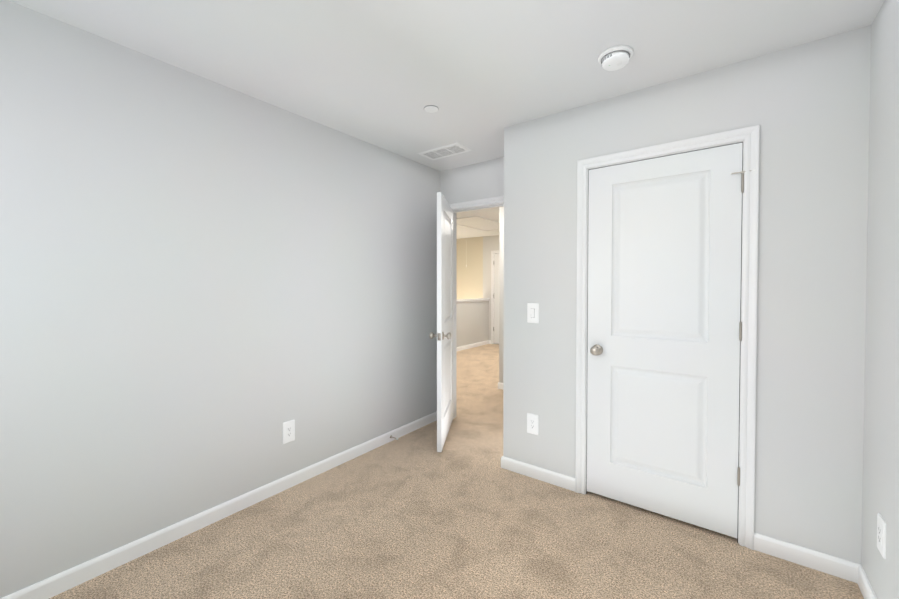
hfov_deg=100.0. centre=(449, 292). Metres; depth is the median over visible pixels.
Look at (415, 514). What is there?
floor
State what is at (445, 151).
ceiling vent
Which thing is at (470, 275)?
wall
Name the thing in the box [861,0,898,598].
wall
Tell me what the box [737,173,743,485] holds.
closet door hinges
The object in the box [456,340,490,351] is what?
baseboard
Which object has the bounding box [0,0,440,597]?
wall
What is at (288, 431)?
electrical outlet
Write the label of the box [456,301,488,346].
wall
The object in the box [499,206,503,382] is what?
wall block
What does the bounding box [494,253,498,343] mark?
room door
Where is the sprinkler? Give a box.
[424,105,438,112]
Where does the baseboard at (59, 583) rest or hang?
attached to the wall at (208, 288)
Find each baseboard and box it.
[0,411,436,598]
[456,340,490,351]
[498,382,502,389]
[501,456,574,491]
[754,532,876,598]
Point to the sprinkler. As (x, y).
(430, 108)
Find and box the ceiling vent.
[417,143,471,159]
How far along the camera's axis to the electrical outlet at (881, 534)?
1.44 m
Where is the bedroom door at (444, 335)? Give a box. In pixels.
[429,192,452,451]
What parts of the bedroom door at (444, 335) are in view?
knob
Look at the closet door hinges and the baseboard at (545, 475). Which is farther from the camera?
the baseboard at (545, 475)
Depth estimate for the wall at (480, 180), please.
3.48 m
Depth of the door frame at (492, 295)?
8.48 m
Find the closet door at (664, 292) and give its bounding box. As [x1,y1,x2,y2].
[587,142,742,537]
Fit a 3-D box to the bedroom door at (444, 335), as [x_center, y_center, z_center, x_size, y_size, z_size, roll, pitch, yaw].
[-0.031,0.230,3.286,0.175,2.012,0.765,0,1,8]
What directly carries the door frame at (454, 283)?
attached to the wall at (480, 180)
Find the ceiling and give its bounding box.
[9,0,884,238]
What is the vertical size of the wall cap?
0.057 m
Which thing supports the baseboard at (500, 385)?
attached to the wall block
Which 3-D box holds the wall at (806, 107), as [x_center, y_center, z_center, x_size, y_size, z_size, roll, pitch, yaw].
[1.139,0.056,2.225,1.782,2.440,0.115,1,1,37]
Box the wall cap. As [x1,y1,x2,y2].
[457,298,489,302]
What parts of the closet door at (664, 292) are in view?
knob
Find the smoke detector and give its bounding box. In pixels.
[598,45,632,70]
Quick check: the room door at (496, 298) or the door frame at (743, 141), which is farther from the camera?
the room door at (496, 298)
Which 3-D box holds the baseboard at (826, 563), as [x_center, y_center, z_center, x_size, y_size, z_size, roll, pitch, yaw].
[0.775,1.264,0.570,0.370,0.082,3.010,1,1,37]
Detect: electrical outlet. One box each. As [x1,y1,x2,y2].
[283,420,294,443]
[527,413,537,434]
[877,513,885,558]
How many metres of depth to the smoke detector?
1.80 m
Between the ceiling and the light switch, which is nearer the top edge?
the ceiling
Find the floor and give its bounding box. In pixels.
[49,344,863,598]
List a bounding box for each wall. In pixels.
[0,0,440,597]
[441,157,503,203]
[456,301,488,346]
[457,235,498,339]
[503,25,870,563]
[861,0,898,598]
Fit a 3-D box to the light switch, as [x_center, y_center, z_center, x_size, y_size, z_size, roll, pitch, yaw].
[0.567,0.142,2.571,0.083,0.135,0.013,1,1,37]
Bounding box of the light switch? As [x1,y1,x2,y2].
[527,303,538,322]
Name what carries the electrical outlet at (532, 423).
attached to the wall at (806, 107)
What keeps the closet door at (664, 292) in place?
in the wall at (806, 107)
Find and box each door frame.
[449,196,503,418]
[491,250,498,343]
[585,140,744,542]

